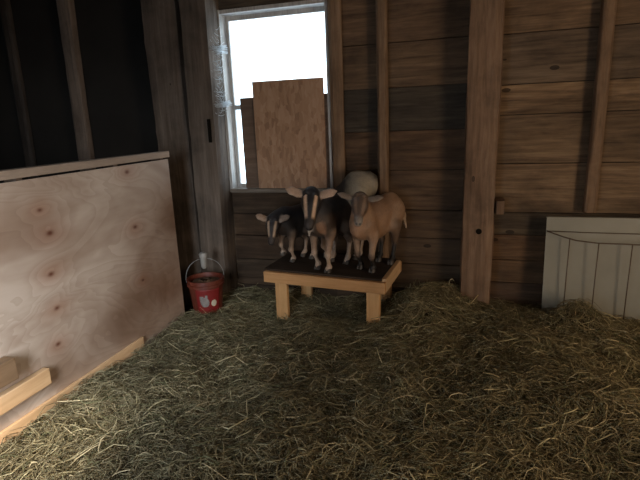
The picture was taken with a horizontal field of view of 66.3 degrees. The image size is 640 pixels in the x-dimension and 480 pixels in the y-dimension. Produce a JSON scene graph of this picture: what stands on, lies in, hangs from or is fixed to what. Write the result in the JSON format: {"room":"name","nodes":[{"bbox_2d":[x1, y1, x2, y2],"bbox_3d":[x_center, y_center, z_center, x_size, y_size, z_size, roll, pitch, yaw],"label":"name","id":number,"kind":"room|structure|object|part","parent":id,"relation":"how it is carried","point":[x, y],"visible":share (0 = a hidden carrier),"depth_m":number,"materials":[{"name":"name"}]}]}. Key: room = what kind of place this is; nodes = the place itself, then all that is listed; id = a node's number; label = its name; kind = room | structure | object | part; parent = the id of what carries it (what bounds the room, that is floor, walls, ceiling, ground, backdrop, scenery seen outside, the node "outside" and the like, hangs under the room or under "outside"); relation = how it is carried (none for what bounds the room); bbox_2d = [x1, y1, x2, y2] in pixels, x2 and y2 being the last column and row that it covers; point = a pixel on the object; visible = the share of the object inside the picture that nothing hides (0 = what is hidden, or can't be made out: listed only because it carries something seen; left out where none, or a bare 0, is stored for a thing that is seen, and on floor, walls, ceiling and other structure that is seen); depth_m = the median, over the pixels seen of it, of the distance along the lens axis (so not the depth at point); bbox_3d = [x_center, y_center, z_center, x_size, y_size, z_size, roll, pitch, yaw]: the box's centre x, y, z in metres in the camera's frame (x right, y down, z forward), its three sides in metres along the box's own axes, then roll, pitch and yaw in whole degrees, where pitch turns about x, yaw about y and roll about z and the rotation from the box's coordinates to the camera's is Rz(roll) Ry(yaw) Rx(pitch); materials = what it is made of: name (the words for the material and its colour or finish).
{"room":"farm building","nodes":[
{"label":"farm building","id":0,"kind":"room"},
{"bbox_2d":[184,305,192,315],"bbox_3d":[-0.783,1.384,1.724,8.200,0.160,6.100,2,14,17],"label":"floor","id":1,"kind":"structure","parent":0,"point":[186,307],"depth_m":4.54,"materials":[{"name":"black"}]},
{"bbox_2d":[0,151,184,452],"bbox_3d":[-1.750,0.503,2.027,0.120,1.442,4.070,2,14,17],"label":"wall","id":2,"kind":"structure","parent":1,"relation":"on","point":[90,273],"depth_m":2.93,"materials":[{"name":"brown wood"}]},
{"bbox_2d":[0,356,18,388],"bbox_3d":[-1.571,0.659,2.367,0.072,0.115,0.190,2,14,17],"label":"wood block","id":3,"kind":"object","parent":2,"relation":"attached to","point":[8,367],"visible":1,"depth_m":2.40,"materials":[{"name":"beige wood"}]},
{"bbox_2d":[0,367,51,415],"bbox_3d":[-1.706,0.918,1.993,0.043,0.092,1.495,2,14,17],"label":"batten","id":4,"kind":"object","parent":2,"relation":"attached to","point":[19,392],"visible":1,"depth_m":2.53,"materials":[{"name":"brown wood"}]},
{"bbox_3d":[-1.762,-0.174,1.858,0.072,0.046,4.070,2,14,17],"label":"rail","id":5,"kind":"part","parent":2,"relation":"part of","materials":[{"name":"brown wood"}]},
{"bbox_2d":[140,0,202,305],"bbox_3d":[-1.248,-0.861,4.316,0.342,2.990,0.207,2,14,17],"label":"timber post","id":6,"kind":"object","parent":1,"relation":"on","point":[161,19],"visible":0.54,"depth_m":4.17,"materials":[{"name":"brown wood"}]},
{"bbox_2d":[178,0,237,295],"bbox_3d":[-0.949,-0.846,4.206,0.286,2.990,0.249,2,14,17],"label":"timber post","id":7,"kind":"object","parent":1,"relation":"on","point":[199,19],"visible":0.9,"depth_m":4.10,"materials":[{"name":"brown wood"}]},
{"bbox_2d":[0,279,639,479],"bbox_3d":[0.694,0.970,1.882,4.786,0.451,4.430,2,14,17],"label":"hay","id":8,"kind":"object","parent":1,"relation":"on","point":[447,385],"visible":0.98,"depth_m":2.63},
{"bbox_2d":[186,252,224,315],"bbox_3d":[-0.941,0.354,4.040,0.305,0.518,0.305,2,14,17],"label":"bucket","id":9,"kind":"object","parent":8,"relation":"on","point":[206,288],"visible":1,"depth_m":3.97,"materials":[{"name":"plastic"}]},
{"bbox_3d":[-0.902,0.485,3.962,0.197,0.187,0.054,-7,14,-17],"label":"label panel","id":10,"kind":"part","parent":9,"relation":"part of","materials":[{"name":"red plastic"}]},
{"bbox_2d":[547,230,639,321],"bbox_3d":[2.094,0.290,3.451,0.943,0.684,0.112,2,14,17],"label":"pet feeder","id":11,"kind":"object","parent":8,"relation":"on","point":[547,230],"visible":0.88,"depth_m":3.43,"materials":[{"name":"grey metal"}]},
{"bbox_3d":[2.060,-0.006,3.391,0.893,0.078,0.103,2,14,17],"label":"rail","id":12,"kind":"part","parent":11,"relation":"part of","materials":[{"name":"wood"}]},
{"bbox_3d":[2.096,-0.045,3.416,0.940,0.014,0.011,2,14,17],"label":"rail","id":13,"kind":"part","parent":11,"relation":"part of","materials":[{"name":"wood"}]},
{"bbox_2d":[263,251,401,323],"bbox_3d":[0.114,0.438,3.954,0.974,0.514,0.557,4,16,21],"label":"platform","id":14,"kind":"object","parent":1,"relation":"on","point":[377,285],"visible":0.66,"depth_m":3.74,"materials":[{"name":"brown wood"}]},
{"bbox_3d":[-0.296,0.485,3.889,0.100,0.482,0.040,4,16,21],"label":"leg","id":15,"kind":"part","parent":14,"relation":"part of","materials":[{"name":"brown wood"}]},
{"bbox_2d":[256,203,317,262],"bbox_3d":[-0.230,-0.051,3.933,0.578,0.464,0.239,-14,18,-39],"label":"goat","id":16,"kind":"object","parent":14,"relation":"on","point":[288,221],"visible":0.7,"depth_m":3.83},
{"bbox_3d":[-0.115,0.379,4.272,0.100,0.482,0.040,4,16,21],"label":"leg","id":17,"kind":"part","parent":14,"relation":"part of","materials":[{"name":"brown wood"}]},
{"bbox_2d":[285,186,352,272],"bbox_3d":[0.049,-0.105,3.734,0.313,0.656,0.588,7,17,34],"label":"goat","id":18,"kind":"object","parent":14,"relation":"on","point":[328,218],"visible":0.96,"depth_m":3.59},
{"bbox_2d":[319,170,377,259],"bbox_3d":[0.195,-0.206,3.982,0.565,0.716,0.300,3,15,20],"label":"goat","id":19,"kind":"object","parent":14,"relation":"on","point":[366,182],"visible":0.3,"depth_m":3.81},
{"bbox_2d":[337,191,406,272],"bbox_3d":[0.424,-0.087,3.697,0.294,0.613,0.706,10,18,41],"label":"goat","id":20,"kind":"object","parent":14,"relation":"on","point":[372,217],"visible":1,"depth_m":3.60},
{"bbox_3d":[0.396,0.533,3.623,0.100,0.482,0.040,4,16,21],"label":"leg","id":21,"kind":"part","parent":14,"relation":"part of","materials":[{"name":"brown wood"}]},
{"bbox_3d":[0.536,0.423,4.022,0.100,0.482,0.040,4,16,21],"label":"leg","id":22,"kind":"part","parent":14,"relation":"part of","materials":[{"name":"brown wood"}]},
{"bbox_2d":[460,0,504,305],"bbox_3d":[1.181,-0.779,3.580,0.254,2.990,0.232,2,14,17],"label":"timber post","id":23,"kind":"object","parent":1,"relation":"on","point":[486,17],"visible":0.92,"depth_m":3.50,"materials":[{"name":"brown wood"}]},
{"bbox_2d":[541,216,639,321],"bbox_3d":[2.206,0.274,3.470,1.150,0.869,0.090,2,14,17],"label":"wooden panel","id":24,"kind":"object","parent":1,"relation":"on","point":[613,262],"visible":0.76,"depth_m":3.51,"materials":[{"name":"beige wood"}]},
{"bbox_2d":[219,0,639,305],"bbox_3d":[-0.022,-0.847,4.120,7.950,3.300,0.157,2,14,17],"label":"wall","id":25,"kind":"structure","parent":0,"point":[550,46],"depth_m":3.68,"materials":[{"name":"brown wood"}]},
{"bbox_2d":[217,0,345,192],"bbox_3d":[-0.308,-1.315,4.061,1.067,2.060,0.208,2,14,17],"label":"window","id":26,"kind":"structure","parent":25,"relation":"in","point":[332,8],"depth_m":3.97,"materials":[{"name":"white wood"}]},
{"bbox_2d":[210,26,231,115],"bbox_3d":[-0.818,-1.385,4.011,0.088,0.715,0.189,2,14,17],"label":"cobweb","id":27,"kind":"object","parent":26,"relation":"attached to","point":[221,47],"visible":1,"depth_m":4.05,"materials":[{"name":"fabric"}]},
{"bbox_3d":[-0.321,-0.445,4.292,0.965,0.032,0.200,2,14,17],"label":"sill","id":28,"kind":"part","parent":26,"relation":"part of","materials":[{"name":"wood"}]},
{"bbox_2d":[240,93,329,187],"bbox_3d":[-0.291,-0.820,4.133,0.774,0.762,0.020,2,14,17],"label":"board","id":29,"kind":"object","parent":26,"relation":"on","point":[246,104],"visible":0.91,"depth_m":4.19,"materials":[{"name":"brown wood"}]},
{"bbox_2d":[252,77,326,187],"bbox_3d":[-0.252,-0.873,4.085,0.614,0.885,0.014,2,14,17],"label":"board panel","id":30,"kind":"object","parent":26,"relation":"attached to","point":[289,115],"visible":0.96,"depth_m":4.07,"materials":[{"name":"brown wood"}]},
{"bbox_3d":[0.130,-1.282,3.853,0.107,2.060,0.056,2,14,17],"label":"casing","id":31,"kind":"part","parent":26,"relation":"part of","materials":[{"name":"brown wood"}]},
{"bbox_2d":[375,0,388,257],"bbox_3d":[0.490,-0.828,3.832,0.093,2.960,0.090,2,14,17],"label":"stud","id":32,"kind":"object","parent":25,"relation":"attached to","point":[381,5],"visible":0.73,"depth_m":3.74,"materials":[{"name":"brown wood"}]},
{"bbox_2d":[494,197,504,213],"bbox_3d":[1.341,-0.259,3.663,0.066,0.097,0.204,2,14,17],"label":"cleat","id":33,"kind":"object","parent":25,"relation":"attached to","point":[499,201],"visible":0.98,"depth_m":3.58,"materials":[{"name":"brown wood"}]},
{"bbox_2d":[582,0,616,212],"bbox_3d":[1.907,-1.210,3.296,0.097,2.075,0.102,2,14,17],"label":"stud","id":34,"kind":"object","parent":25,"relation":"attached to","point":[608,8],"visible":1,"depth_m":3.33,"materials":[{"name":"brown wood"}]},
{"bbox_3d":[-2.585,-0.943,4.812,2.520,2.960,0.037,2,14,17],"label":"paper sheet","id":35,"kind":"object","parent":25,"relation":"attached to","visible":0},
{"bbox_2d":[0,0,38,178],"bbox_3d":[-2.902,-0.941,4.857,0.172,2.960,0.065,2,14,17],"label":"stud","id":36,"kind":"object","parent":35,"relation":"attached to","point":[6,14],"visible":0.57,"depth_m":4.69,"materials":[{"name":"brown wood"}]},
{"bbox_2d":[56,0,95,171],"bbox_3d":[-2.239,-0.916,4.644,0.201,2.960,0.096,2,14,17],"label":"stud","id":37,"kind":"object","parent":35,"relation":"attached to","point":[66,12],"visible":0.59,"depth_m":4.47,"materials":[{"name":"brown wood"}]}
]}

